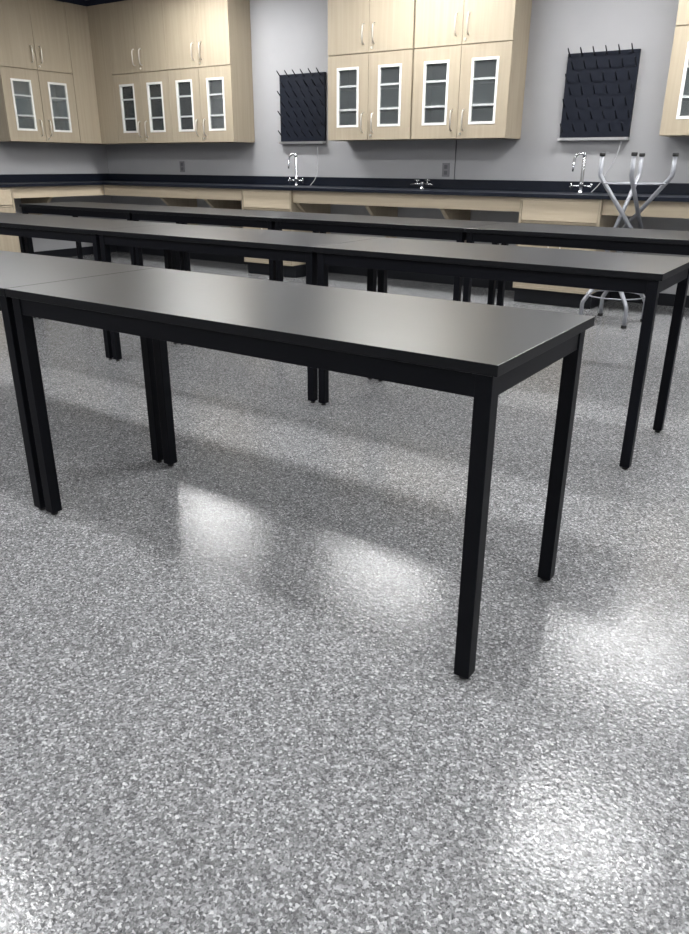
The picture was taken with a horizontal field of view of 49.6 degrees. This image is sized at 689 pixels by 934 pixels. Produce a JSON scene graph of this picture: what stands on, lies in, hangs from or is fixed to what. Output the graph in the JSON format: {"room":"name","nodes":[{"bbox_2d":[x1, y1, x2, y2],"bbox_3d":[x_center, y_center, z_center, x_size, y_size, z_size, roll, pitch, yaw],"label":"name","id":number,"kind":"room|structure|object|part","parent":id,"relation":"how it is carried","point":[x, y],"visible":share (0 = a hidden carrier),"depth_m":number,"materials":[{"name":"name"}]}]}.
{"room":"science classroom","nodes":[
{"label":"science classroom","id":0,"kind":"room"},
{"bbox_2d":[0,142,113,251],"bbox_3d":[-5.980,-2.756,5.874,0.150,2.880,9.990,15,26,31],"label":"wall","id":1,"kind":"structure","parent":0,"point":[15,157],"depth_m":9.24,"materials":[{"name":"grey paint"}]},
{"bbox_2d":[0,0,80,142],"bbox_3d":[-3.575,-4.485,8.459,0.384,1.469,0.937,15,26,31],"label":"upper cabinet","id":2,"kind":"object","parent":1,"relation":"attached to","point":[38,101],"visible":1,"depth_m":8.40,"materials":[{"name":"brown wood"}]},
{"bbox_3d":[-3.587,-4.726,8.064,0.019,0.721,0.464,15,26,31],"label":"door","id":3,"kind":"part","parent":2,"relation":"part of","materials":[{"name":"brown wood"}]},
{"bbox_3d":[-3.590,-4.044,8.342,0.019,0.736,0.464,15,26,31],"label":"glazed door","id":4,"kind":"part","parent":2,"relation":"part of","materials":[{"name":"brown wood"}]},
{"bbox_2d":[15,96,65,101],"bbox_3d":[-3.593,-4.246,8.568,0.304,0.020,0.895,15,26,31],"label":"shelf","id":5,"kind":"object","parent":2,"relation":"attached to","point":[17,98],"depth_m":8.58,"materials":[{"name":"white wood"}]},
{"bbox_2d":[18,114,67,119],"bbox_3d":[-3.594,-4.057,8.645,0.304,0.020,0.895,15,26,31],"label":"shelf","id":6,"kind":"object","parent":2,"relation":"attached to","point":[20,116],"depth_m":8.61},
{"bbox_3d":[-3.323,-4.871,8.423,0.019,0.721,0.464,15,26,31],"label":"door","id":7,"kind":"part","parent":2,"relation":"part of","materials":[{"name":"brown wood"}]},
{"bbox_3d":[-3.326,-4.189,8.701,0.019,0.736,0.464,15,26,31],"label":"glazed door","id":8,"kind":"part","parent":2,"relation":"part of","materials":[{"name":"brown wood"}]},
{"bbox_2d":[0,173,109,182],"bbox_3d":[-4.404,-3.110,8.062,0.020,0.088,4.638,15,26,31],"label":"backsplash","id":9,"kind":"structure","parent":1,"relation":"attached to","point":[4,178],"depth_m":9.15,"materials":[{"name":"black stone"}]},
{"bbox_2d":[34,245,116,256],"bbox_3d":[-5.877,-1.475,6.414,0.012,0.102,9.840,15,26,31],"label":"baseboard","id":10,"kind":"structure","parent":1,"relation":"attached to","point":[70,252],"depth_m":9.59,"materials":[{"name":"black plastic"}]},
{"bbox_2d":[0,252,688,933],"bbox_3d":[-0.691,-0.024,3.184,12.870,0.100,10.140,15,26,31],"label":"floor","id":11,"kind":"structure","parent":0,"point":[233,701],"depth_m":1.86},
{"bbox_2d":[0,187,20,252],"bbox_3d":[-4.069,-2.590,8.152,0.636,0.874,0.750,15,26,31],"label":"base cabinet","id":12,"kind":"object","parent":11,"relation":"on","point":[7,205],"visible":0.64,"depth_m":8.18,"materials":[{"name":"brown wood"}]},
{"bbox_3d":[-3.845,-2.843,7.885,0.019,0.158,0.706,15,26,31],"label":"drawer","id":13,"kind":"part","parent":12,"relation":"part of","materials":[{"name":"brown wood"}]},
{"bbox_3d":[-3.747,-2.561,8.158,0.019,0.518,0.352,15,26,31],"label":"door","id":14,"kind":"part","parent":12,"relation":"part of","materials":[{"name":"brown wood"}]},
{"bbox_2d":[0,212,35,317],"bbox_3d":[-3.194,-1.608,5.888,1.556,0.770,0.618,15,26,31],"label":"lab table","id":15,"kind":"object","parent":11,"relation":"on","point":[21,239],"visible":0.18,"depth_m":5.62,"materials":[{"name":"black metal"}]},
{"bbox_3d":[-2.429,-1.523,5.705,0.038,0.733,0.038,15,26,31],"label":"leg","id":16,"kind":"part","parent":15,"relation":"part of","materials":[{"name":"black metal"}]},
{"bbox_2d":[0,250,163,509],"bbox_3d":[-1.548,-0.464,3.101,1.627,0.770,0.618,15,26,31],"label":"lab table","id":17,"kind":"object","parent":11,"relation":"on","point":[17,269],"visible":0.59,"depth_m":2.63,"materials":[{"name":"black metal"}]},
{"bbox_3d":[-1.060,-0.203,2.482,0.038,0.733,0.038,15,26,31],"label":"leg","id":18,"kind":"part","parent":17,"relation":"part of","materials":[{"name":"black metal"}]},
{"bbox_3d":[-0.754,-0.371,2.899,0.038,0.733,0.038,15,26,31],"label":"leg","id":19,"kind":"part","parent":17,"relation":"part of","materials":[{"name":"black metal"}]},
{"bbox_2d":[0,214,176,359],"bbox_3d":[-1.906,-1.271,5.077,1.556,0.770,0.618,15,26,31],"label":"lab table","id":20,"kind":"object","parent":11,"relation":"on","point":[77,229],"visible":0.59,"depth_m":4.67,"materials":[{"name":"black metal"}]},
{"bbox_3d":[-2.373,-1.508,5.670,0.038,0.733,0.038,15,26,31],"label":"leg","id":21,"kind":"part","parent":20,"relation":"part of","materials":[{"name":"black metal"}]},
{"bbox_3d":[-1.448,-1.018,4.477,0.038,0.733,0.038,15,26,31],"label":"leg","id":22,"kind":"part","parent":20,"relation":"part of","materials":[{"name":"black metal"}]},
{"bbox_3d":[-1.141,-1.185,4.894,0.038,0.733,0.038,15,26,31],"label":"leg","id":23,"kind":"part","parent":20,"relation":"part of","materials":[{"name":"black metal"}]},
{"bbox_2d":[19,201,184,270],"bbox_3d":[-2.217,-2.011,6.890,1.507,0.770,0.618,15,26,31],"label":"lab table","id":24,"kind":"object","parent":11,"relation":"on","point":[74,209],"visible":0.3,"depth_m":6.59,"materials":[{"name":"black metal"}]},
{"bbox_3d":[-2.971,-2.075,7.053,0.038,0.733,0.038,15,26,31],"label":"leg","id":25,"kind":"part","parent":24,"relation":"part of","materials":[{"name":"black metal"}]},
{"bbox_3d":[-2.664,-2.243,7.470,0.038,0.733,0.038,15,26,31],"label":"leg","id":26,"kind":"part","parent":24,"relation":"part of","materials":[{"name":"black metal"}]},
{"bbox_3d":[-1.779,-1.763,6.303,0.038,0.733,0.038,15,26,31],"label":"leg","id":27,"kind":"part","parent":24,"relation":"part of","materials":[{"name":"black metal"}]},
{"bbox_3d":[-1.473,-1.931,6.719,0.038,0.733,0.038,15,26,31],"label":"leg","id":28,"kind":"part","parent":24,"relation":"part of","materials":[{"name":"black metal"}]},
{"bbox_2d":[129,207,321,280],"bbox_3d":[-0.970,-1.685,6.104,1.507,0.770,0.618,15,26,31],"label":"lab table","id":29,"kind":"object","parent":11,"relation":"on","point":[183,215],"visible":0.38,"depth_m":5.79,"materials":[{"name":"black metal"}]},
{"bbox_3d":[-1.723,-1.748,6.267,0.038,0.733,0.038,15,26,31],"label":"leg","id":30,"kind":"part","parent":29,"relation":"part of","materials":[{"name":"black metal"}]},
{"bbox_3d":[-1.417,-1.916,6.684,0.038,0.733,0.038,15,26,31],"label":"leg","id":31,"kind":"part","parent":29,"relation":"part of","materials":[{"name":"black metal"}]},
{"bbox_3d":[-0.532,-1.436,5.517,0.038,0.733,0.038,15,26,31],"label":"leg","id":32,"kind":"part","parent":29,"relation":"part of","materials":[{"name":"black metal"}]},
{"bbox_2d":[96,224,380,402],"bbox_3d":[-0.618,-0.934,4.266,1.556,0.770,0.618,15,26,31],"label":"lab table","id":33,"kind":"object","parent":11,"relation":"on","point":[292,246],"visible":0.66,"depth_m":3.96,"materials":[{"name":"black metal"}]},
{"bbox_3d":[-1.392,-1.003,4.442,0.038,0.733,0.038,15,26,31],"label":"leg","id":34,"kind":"part","parent":33,"relation":"part of","materials":[{"name":"black metal"}]},
{"bbox_3d":[-1.085,-1.171,4.858,0.038,0.733,0.038,15,26,31],"label":"leg","id":35,"kind":"part","parent":33,"relation":"part of","materials":[{"name":"black metal"}]},
{"bbox_3d":[-0.160,-0.680,3.666,0.038,0.733,0.038,15,26,31],"label":"leg","id":36,"kind":"part","parent":33,"relation":"part of","materials":[{"name":"black metal"}]},
{"bbox_3d":[0.147,-0.849,4.082,0.038,0.733,0.038,15,26,31],"label":"leg","id":37,"kind":"part","parent":33,"relation":"part of","materials":[{"name":"black metal"}]},
{"bbox_2d":[241,189,312,277],"bbox_3d":[-0.663,-2.556,8.109,0.665,0.874,0.636,15,26,31],"label":"base cabinet","id":38,"kind":"object","parent":11,"relation":"on","point":[252,199],"visible":0.34,"depth_m":7.87,"materials":[{"name":"brown wood"}]},
{"bbox_3d":[-0.944,-2.480,7.994,0.309,0.518,0.019,15,26,31],"label":"door","id":39,"kind":"part","parent":38,"relation":"part of","materials":[{"name":"brown wood"}]},
{"bbox_3d":[-0.814,-2.784,7.776,0.621,0.158,0.019,15,26,31],"label":"drawer","id":40,"kind":"part","parent":38,"relation":"part of","materials":[{"name":"brown wood"}]},
{"bbox_3d":[-0.686,-2.413,7.832,0.309,0.518,0.019,15,26,31],"label":"door","id":41,"kind":"part","parent":38,"relation":"part of","materials":[{"name":"brown wood"}]},
{"bbox_2d":[5,268,594,678],"bbox_3d":[-0.202,-0.112,2.252,1.627,0.770,0.618,15,26,31],"label":"lab table","id":42,"kind":"object","parent":11,"relation":"on","point":[478,351],"visible":1,"depth_m":1.90,"materials":[{"name":"black laminate"}]},
{"bbox_3d":[-1.005,-0.188,2.447,0.038,0.733,0.038,15,26,31],"label":"leg","id":43,"kind":"part","parent":42,"relation":"part of","materials":[{"name":"black metal"}]},
{"bbox_3d":[-0.698,-0.356,2.863,0.038,0.733,0.038,15,26,31],"label":"leg","id":44,"kind":"part","parent":42,"relation":"part of","materials":[{"name":"black metal"}]},
{"bbox_3d":[0.286,0.149,1.634,0.038,0.733,0.038,15,26,31],"label":"leg","id":45,"kind":"part","parent":42,"relation":"part of","materials":[{"name":"black metal"}]},
{"bbox_3d":[0.592,-0.019,2.050,0.038,0.733,0.038,15,26,31],"label":"leg","id":46,"kind":"part","parent":42,"relation":"part of","materials":[{"name":"black metal"}]},
{"bbox_2d":[272,213,502,304],"bbox_3d":[0.278,-1.358,5.318,1.507,0.770,0.618,15,26,31],"label":"lab table","id":47,"kind":"object","parent":11,"relation":"on","point":[443,229],"visible":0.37,"depth_m":5.02,"materials":[{"name":"black metal"}]},
{"bbox_3d":[-0.476,-1.422,5.482,0.038,0.733,0.038,15,26,31],"label":"leg","id":48,"kind":"part","parent":47,"relation":"part of","materials":[{"name":"black metal"}]},
{"bbox_3d":[0.716,-1.110,4.731,0.038,0.733,0.038,15,26,31],"label":"leg","id":49,"kind":"part","parent":47,"relation":"part of","materials":[{"name":"black metal"}]},
{"bbox_3d":[1.022,-1.278,5.147,0.038,0.733,0.038,15,26,31],"label":"leg","id":50,"kind":"part","parent":47,"relation":"part of","materials":[{"name":"black metal"}]},
{"bbox_2d":[313,237,688,469],"bbox_3d":[0.670,-0.597,3.454,1.556,0.770,0.618,15,26,31],"label":"lab table","id":51,"kind":"object","parent":11,"relation":"on","point":[650,275],"visible":0.88,"depth_m":3.11,"materials":[{"name":"black laminate"}]},
{"bbox_3d":[-0.104,-0.666,3.631,0.038,0.733,0.038,15,26,31],"label":"leg","id":52,"kind":"part","parent":51,"relation":"part of","materials":[{"name":"black metal"}]},
{"bbox_3d":[0.202,-0.834,4.047,0.038,0.733,0.038,15,26,31],"label":"leg","id":53,"kind":"part","parent":51,"relation":"part of","materials":[{"name":"black metal"}]},
{"bbox_3d":[1.128,-0.343,2.854,0.038,0.733,0.038,15,26,31],"label":"leg","id":54,"kind":"part","parent":51,"relation":"part of","materials":[{"name":"black metal"}]},
{"bbox_3d":[1.435,-0.511,3.271,0.038,0.733,0.038,15,26,31],"label":"leg","id":55,"kind":"part","parent":51,"relation":"part of","materials":[{"name":"black metal"}]},
{"bbox_2d":[513,197,618,308],"bbox_3d":[1.921,-1.879,6.481,0.683,0.874,0.636,15,26,31],"label":"base cabinet","id":56,"kind":"object","parent":11,"relation":"on","point":[553,211],"visible":0.3,"depth_m":6.26,"materials":[{"name":"beige wood"}]},
{"bbox_3d":[1.637,-1.805,6.368,0.318,0.518,0.019,15,26,31],"label":"door","id":57,"kind":"part","parent":56,"relation":"part of","materials":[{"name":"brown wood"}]},
{"bbox_3d":[1.771,-2.107,6.147,0.639,0.158,0.019,15,26,31],"label":"drawer","id":58,"kind":"part","parent":56,"relation":"part of","materials":[{"name":"brown wood"}]},
{"bbox_3d":[1.902,-1.736,6.201,0.318,0.518,0.019,15,26,31],"label":"door","id":59,"kind":"part","parent":56,"relation":"part of","materials":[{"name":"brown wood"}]},
{"bbox_2d":[462,222,688,305],"bbox_3d":[1.525,-1.032,4.532,1.507,0.770,0.618,15,26,31],"label":"lab table","id":60,"kind":"object","parent":11,"relation":"on","point":[674,242],"visible":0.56,"depth_m":4.30,"materials":[{"name":"black laminate"}]},
{"bbox_3d":[0.771,-1.095,4.696,0.038,0.733,0.038,15,26,31],"label":"leg","id":61,"kind":"part","parent":60,"relation":"part of","materials":[{"name":"black metal"}]},
{"bbox_3d":[1.078,-1.263,5.112,0.038,0.733,0.038,15,26,31],"label":"leg","id":62,"kind":"part","parent":60,"relation":"part of","materials":[{"name":"black metal"}]},
{"bbox_2d":[579,250,644,328],"bbox_3d":[2.077,-1.410,5.686,0.432,0.606,0.432,20,29,39],"label":"stool","id":63,"kind":"object","parent":11,"relation":"on","point":[625,314],"visible":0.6,"depth_m":5.71,"materials":[{"name":"silver metal"}]},
{"bbox_3d":[1.985,-1.421,5.730,0.359,0.556,0.030,-7,23,-18],"label":"leg","id":64,"kind":"part","parent":63,"relation":"part of","materials":[{"name":"silver metal"}]},
{"bbox_3d":[2.032,-1.370,5.604,0.030,0.556,0.359,-7,23,-18],"label":"leg","id":65,"kind":"part","parent":63,"relation":"part of","materials":[{"name":"silver metal"}]},
{"bbox_3d":[2.122,-1.438,5.774,0.030,0.556,0.359,-7,23,-18],"label":"leg","id":66,"kind":"part","parent":63,"relation":"part of","materials":[{"name":"silver metal"}]},
{"bbox_3d":[2.169,-1.387,5.647,0.359,0.556,0.030,-7,23,-18],"label":"leg","id":67,"kind":"part","parent":63,"relation":"part of","materials":[{"name":"silver metal"}]},
{"bbox_2d":[598,152,678,228],"bbox_3d":[2.102,-1.966,5.444,0.432,0.606,0.432,-7,23,-18],"label":"stool","id":68,"kind":"object","parent":63,"relation":"on","point":[633,183],"visible":0.76,"depth_m":5.44,"materials":[{"name":"silver metal"}]},
{"bbox_3d":[1.999,-1.971,5.438,0.359,0.556,0.030,20,29,39],"label":"leg","id":69,"kind":"part","parent":68,"relation":"part of","materials":[{"name":"silver metal"}]},
{"bbox_3d":[2.098,-2.011,5.536,0.030,0.556,0.359,20,29,39],"label":"leg","id":70,"kind":"part","parent":68,"relation":"part of","materials":[{"name":"silver metal"}]},
{"bbox_3d":[2.105,-1.934,5.347,0.030,0.556,0.359,20,29,39],"label":"leg","id":71,"kind":"part","parent":68,"relation":"part of","materials":[{"name":"silver metal"}]},
{"bbox_3d":[2.204,-1.973,5.445,0.359,0.556,0.030,20,29,39],"label":"leg","id":72,"kind":"part","parent":68,"relation":"part of","materials":[{"name":"silver metal"}]},
{"bbox_2d":[106,0,688,294],"bbox_3d":[2.131,-2.948,6.449,12.870,2.880,0.150,15,26,31],"label":"wall","id":73,"kind":"structure","parent":0,"point":[287,35],"depth_m":7.00,"materials":[{"name":"grey paint"}]},
{"bbox_2d":[64,2,119,144],"bbox_3d":[-3.010,-4.701,8.997,0.664,1.469,0.654,15,26,31],"label":"upper cabinet","id":74,"kind":"object","parent":73,"relation":"attached to","point":[87,30],"visible":0.82,"depth_m":8.86,"materials":[{"name":"brown wood"}]},
{"bbox_3d":[-3.105,-4.647,8.862,0.019,1.469,0.307,15,26,31],"label":"panel","id":75,"kind":"part","parent":74,"relation":"part of","materials":[{"name":"brown wood"}]},
{"bbox_3d":[-3.013,-4.029,9.272,0.664,0.018,0.652,15,26,31],"label":"panel","id":76,"kind":"part","parent":74,"relation":"part of","materials":[{"name":"brown wood"}]},
{"bbox_3d":[-2.873,-4.660,8.899,0.319,1.469,0.019,15,26,31],"label":"panel","id":77,"kind":"part","parent":74,"relation":"part of","materials":[{"name":"brown wood"}]},
{"bbox_2d":[105,0,185,143],"bbox_3d":[-2.272,-4.569,8.681,0.937,1.469,0.384,15,26,31],"label":"upper cabinet","id":78,"kind":"object","parent":73,"relation":"attached to","point":[136,28],"visible":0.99,"depth_m":8.55,"materials":[{"name":"brown wood"}]},
{"bbox_3d":[-2.545,-4.919,8.553,0.464,0.721,0.019,15,26,31],"label":"door","id":79,"kind":"part","parent":78,"relation":"part of","materials":[{"name":"brown wood"}]},
{"bbox_3d":[-2.548,-4.237,8.831,0.464,0.736,0.019,15,26,31],"label":"glazed door","id":80,"kind":"part","parent":78,"relation":"part of","materials":[{"name":"brown wood"}]},
{"bbox_3d":[-2.545,-4.242,8.833,0.210,0.478,0.003,15,26,31],"label":"glass pane","id":81,"kind":"part","parent":78,"relation":"part of","materials":[{"name":"glass"}]},
{"bbox_3d":[-2.158,-4.818,8.309,0.464,0.721,0.019,15,26,31],"label":"door","id":82,"kind":"part","parent":78,"relation":"part of","materials":[{"name":"brown wood"}]},
{"bbox_3d":[-2.161,-4.136,8.587,0.464,0.736,0.019,15,26,31],"label":"glazed door","id":83,"kind":"part","parent":78,"relation":"part of","materials":[{"name":"brown wood"}]},
{"bbox_3d":[-2.158,-4.141,8.589,0.210,0.478,0.003,15,26,31],"label":"glass pane","id":84,"kind":"part","parent":78,"relation":"part of","materials":[{"name":"glass"}]},
{"bbox_2d":[179,161,184,171],"bbox_3d":[-1.976,-3.657,9.078,0.080,0.124,0.010,15,26,31],"label":"wall outlet","id":85,"kind":"object","parent":73,"relation":"attached to","point":[182,164],"visible":1,"depth_m":9.07,"materials":[{"name":"grey plastic"}]},
{"bbox_2d":[163,0,254,142],"bbox_3d":[-1.498,-4.366,8.193,0.937,1.469,0.384,15,26,31],"label":"upper cabinet","id":86,"kind":"object","parent":73,"relation":"attached to","point":[208,42],"visible":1,"depth_m":8.06,"materials":[{"name":"brown wood"}]},
{"bbox_3d":[-1.770,-4.717,8.065,0.464,0.721,0.019,15,26,31],"label":"door","id":87,"kind":"part","parent":86,"relation":"part of","materials":[{"name":"brown wood"}]},
{"bbox_3d":[-1.774,-4.035,8.343,0.464,0.736,0.019,15,26,31],"label":"glazed door","id":88,"kind":"part","parent":86,"relation":"part of","materials":[{"name":"brown wood"}]},
{"bbox_3d":[-1.771,-4.040,8.345,0.210,0.478,0.003,15,26,31],"label":"glass pane","id":89,"kind":"part","parent":86,"relation":"part of","materials":[{"name":"glass"}]},
{"bbox_3d":[-1.383,-4.615,7.821,0.464,0.721,0.019,15,26,31],"label":"door","id":90,"kind":"part","parent":86,"relation":"part of","materials":[{"name":"brown wood"}]},
{"bbox_3d":[-1.384,-3.938,8.101,0.210,0.478,0.003,15,26,31],"label":"glass pane","id":91,"kind":"part","parent":86,"relation":"part of","materials":[{"name":"grey glass"}]},
{"bbox_3d":[-1.387,-3.933,8.099,0.464,0.736,0.019,15,26,31],"label":"glazed door","id":92,"kind":"part","parent":86,"relation":"part of","materials":[{"name":"brown wood"}]},
{"bbox_2d":[276,68,325,143],"bbox_3d":[-0.471,-3.593,7.921,0.598,1.124,0.121,15,26,31],"label":"pegboard","id":93,"kind":"object","parent":73,"relation":"attached to","point":[302,114],"visible":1,"depth_m":7.86,"materials":[{"name":"black plastic"}]},
{"bbox_2d":[278,141,325,143],"bbox_3d":[-0.456,-3.477,7.993,0.598,0.022,0.067,15,26,31],"label":"drip tray","id":94,"kind":"object","parent":93,"relation":"on","point":[282,142],"depth_m":7.95,"materials":[{"name":"silver metal"}]},
{"bbox_2d":[0,173,688,201],"bbox_3d":[0.771,-1.742,4.808,12.548,0.118,4.638,15,26,31],"label":"countertop","id":95,"kind":"structure","parent":73,"relation":"attached to","point":[672,192],"depth_m":7.49,"materials":[{"name":"black plastic"}]},
{"bbox_2d":[12,185,103,214],"bbox_3d":[-3.542,-3.063,8.881,0.587,0.544,1.250,15,26,31],"label":"rail","id":96,"kind":"object","parent":95,"relation":"attached to","point":[39,194],"visible":0.61,"depth_m":8.66,"materials":[{"name":"brown wood"}]},
{"bbox_2d":[104,185,241,227],"bbox_3d":[-1.846,-3.039,8.842,2.257,0.544,0.582,15,26,31],"label":"rail","id":97,"kind":"object","parent":95,"relation":"attached to","point":[221,198],"visible":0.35,"depth_m":8.58,"materials":[{"name":"brown wood"}]},
{"bbox_2d":[288,153,304,185],"bbox_3d":[-0.522,-3.198,8.013,0.188,0.324,0.070,15,26,31],"label":"faucet","id":98,"kind":"object","parent":95,"relation":"on","point":[296,179],"visible":1,"depth_m":8.02,"materials":[{"name":"silver metal"}]},
{"bbox_2d":[293,191,520,242],"bbox_3d":[0.651,-2.385,7.268,2.451,0.544,0.582,15,26,31],"label":"rail","id":99,"kind":"object","parent":95,"relation":"attached to","point":[452,207],"visible":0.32,"depth_m":7.01,"materials":[{"name":"beige wood"}]},
{"bbox_2d":[410,179,432,188],"bbox_3d":[0.756,-2.754,7.258,0.253,0.084,0.052,15,26,31],"label":"turret","id":100,"kind":"object","parent":95,"relation":"on","point":[422,184],"visible":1,"depth_m":7.25,"materials":[{"name":"silver metal"}]},
{"bbox_2d":[569,152,592,192],"bbox_3d":[2.042,-2.526,6.397,0.188,0.324,0.070,15,26,31],"label":"faucet","id":101,"kind":"object","parent":95,"relation":"on","point":[581,185],"visible":1,"depth_m":6.40,"materials":[{"name":"silver metal"}]},
{"bbox_2d":[602,200,688,217],"bbox_3d":[3.677,-1.593,5.362,3.500,0.544,0.582,15,26,31],"label":"rail","id":102,"kind":"object","parent":95,"relation":"attached to","point":[665,209],"visible":0.8,"depth_m":5.76,"materials":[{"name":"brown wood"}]},
{"bbox_2d":[328,0,415,140],"bbox_3d":[0.312,-3.892,7.053,0.937,1.469,0.384,15,26,31],"label":"upper cabinet","id":103,"kind":"object","parent":73,"relation":"attached to","point":[371,43],"visible":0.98,"depth_m":7.01,"materials":[{"name":"brown wood"}]},
{"bbox_3d":[0.039,-3.566,7.205,0.210,0.478,0.003,15,26,31],"label":"glass pane","id":104,"kind":"part","parent":103,"relation":"part of","materials":[{"name":"glass"}]},
{"bbox_3d":[0.036,-3.561,7.203,0.464,0.736,0.019,15,26,31],"label":"glazed door","id":105,"kind":"part","parent":103,"relation":"part of","materials":[{"name":"brown wood"}]},
{"bbox_3d":[0.039,-4.243,6.925,0.464,0.721,0.019,15,26,31],"label":"door","id":106,"kind":"part","parent":103,"relation":"part of","materials":[{"name":"brown wood"}]},
{"bbox_3d":[0.168,-4.003,6.890,0.012,0.180,0.042,15,26,31],"label":"handle","id":107,"kind":"part","parent":103,"relation":"part of","materials":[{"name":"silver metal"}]},
{"bbox_2d":[340,109,397,113],"bbox_3d":[0.321,-3.466,7.245,0.895,0.020,0.304,15,26,31],"label":"shelf","id":108,"kind":"object","parent":103,"relation":"attached to","point":[342,111],"depth_m":7.18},
{"bbox_2d":[340,85,398,90],"bbox_3d":[0.322,-3.655,7.168,0.895,0.020,0.304,15,26,31],"label":"shelf","id":109,"kind":"object","parent":103,"relation":"attached to","point":[342,87],"depth_m":7.12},
{"bbox_3d":[0.261,-3.286,7.112,0.012,0.182,0.042,15,26,31],"label":"handle","id":110,"kind":"part","parent":103,"relation":"part of","materials":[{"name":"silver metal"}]},
{"bbox_3d":[0.423,-3.460,6.959,0.464,0.736,0.019,15,26,31],"label":"glazed door","id":111,"kind":"part","parent":103,"relation":"part of","materials":[{"name":"brown wood"}]},
{"bbox_3d":[0.426,-4.142,6.681,0.464,0.721,0.019,15,26,31],"label":"door","id":112,"kind":"part","parent":103,"relation":"part of","materials":[{"name":"brown wood"}]},
{"bbox_2d":[109,173,688,194],"bbox_3d":[2.080,-2.467,6.566,12.528,0.088,0.020,15,26,31],"label":"backsplash","id":113,"kind":"structure","parent":73,"relation":"attached to","point":[511,185],"depth_m":7.46,"materials":[{"name":"black stone"}]},
{"bbox_2d":[117,245,688,307],"bbox_3d":[2.084,-1.636,6.907,12.558,0.102,0.012,15,26,31],"label":"baseboard","id":114,"kind":"structure","parent":73,"relation":"attached to","point":[665,299],"depth_m":7.79,"materials":[{"name":"black plastic"}]},
{"bbox_2d":[442,163,449,176],"bbox_3d":[0.981,-2.877,7.218,0.080,0.124,0.010,15,26,31],"label":"wall outlet","id":115,"kind":"object","parent":73,"relation":"attached to","point":[445,166],"visible":1,"depth_m":7.21,"materials":[{"name":"grey plastic"}]},
{"bbox_2d":[411,0,531,139],"bbox_3d":[1.098,-3.687,6.558,0.937,1.469,0.384,15,26,31],"label":"upper cabinet","id":116,"kind":"object","parent":73,"relation":"attached to","point":[470,56],"visible":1,"depth_m":6.51,"materials":[{"name":"brown wood"}]},
{"bbox_3d":[0.822,-3.355,6.708,0.464,0.736,0.019,15,26,31],"label":"glazed door","id":117,"kind":"part","parent":116,"relation":"part of","materials":[{"name":"brown wood"}]},
{"bbox_3d":[0.825,-4.037,6.430,0.464,0.721,0.019,15,26,31],"label":"door","id":118,"kind":"part","parent":116,"relation":"part of","materials":[{"name":"brown wood"}]},
{"bbox_3d":[0.951,-3.106,6.677,0.012,0.182,0.042,15,26,31],"label":"handle","id":119,"kind":"part","parent":116,"relation":"part of","materials":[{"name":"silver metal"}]},
{"bbox_3d":[0.954,-3.798,6.395,0.012,0.180,0.042,15,26,31],"label":"handle","id":120,"kind":"part","parent":116,"relation":"part of","materials":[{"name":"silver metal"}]},
{"bbox_2d":[425,103,493,110],"bbox_3d":[1.107,-3.261,6.749,0.895,0.020,0.304,15,26,31],"label":"shelf","id":121,"kind":"object","parent":116,"relation":"attached to","point":[447,106],"depth_m":6.67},
{"bbox_2d":[426,79,494,86],"bbox_3d":[1.108,-3.450,6.672,0.895,0.020,0.304,15,26,31],"label":"shelf","id":122,"kind":"object","parent":116,"relation":"attached to","point":[448,82],"depth_m":6.63,"materials":[{"name":"white wood"}]},
{"bbox_3d":[1.050,-3.772,6.335,0.012,0.180,0.042,15,26,31],"label":"handle","id":123,"kind":"part","parent":116,"relation":"part of","materials":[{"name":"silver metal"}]},
{"bbox_3d":[1.209,-3.254,6.464,0.464,0.736,0.019,15,26,31],"label":"glazed door","id":124,"kind":"part","parent":116,"relation":"part of","materials":[{"name":"brown wood"}]},
{"bbox_3d":[1.212,-3.936,6.186,0.464,0.721,0.019,15,26,31],"label":"door","id":125,"kind":"part","parent":116,"relation":"part of","materials":[{"name":"brown wood"}]},
{"bbox_2d":[557,43,640,140],"bbox_3d":[2.107,-2.921,6.303,0.599,1.125,0.111,15,26,31],"label":"pegboard","id":126,"kind":"object","parent":73,"relation":"attached to","point":[600,87],"visible":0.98,"depth_m":6.24,"materials":[{"name":"black plastic"}]},
{"bbox_2d":[557,137,629,140],"bbox_3d":[2.119,-2.803,6.370,0.599,0.022,0.067,15,26,31],"label":"drip tray","id":127,"kind":"object","parent":126,"relation":"on","point":[560,138],"depth_m":6.36,"materials":[{"name":"silver metal"}]},
{"bbox_2d":[659,0,688,136],"bbox_3d":[2.926,-3.208,5.407,0.937,1.469,0.384,15,26,31],"label":"upper cabinet","id":128,"kind":"object","parent":73,"relation":"attached to","point":[675,114],"visible":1,"depth_m":5.65,"materials":[{"name":"brown wood"}]},
{"bbox_3d":[2.653,-3.559,5.278,0.464,0.721,0.019,15,26,31],"label":"door","id":129,"kind":"part","parent":128,"relation":"part of","materials":[{"name":"brown wood"}]},
{"bbox_3d":[-0.677,-2.784,2.060,12.870,0.100,10.140,15,26,31],"label":"ceiling","id":130,"kind":"structure","parent":0,"visible":0},
{"bbox_2d":[55,0,86,5],"bbox_3d":[-3.367,-5.220,8.230,0.018,0.066,1.276,15,26,31],"label":"trim","id":131,"kind":"structure","parent":130,"relation":"attached to","point":[78,2],"depth_m":8.60,"materials":[{"name":"black"}]},
{"bbox_2d":[86,0,124,5],"bbox_3d":[2.045,-4.091,5.526,12.226,0.066,0.018,15,26,31],"label":"trim","id":132,"kind":"structure","parent":130,"relation":"attached to","point":[89,2],"depth_m":8.59,"materials":[{"name":"black"}]}
]}

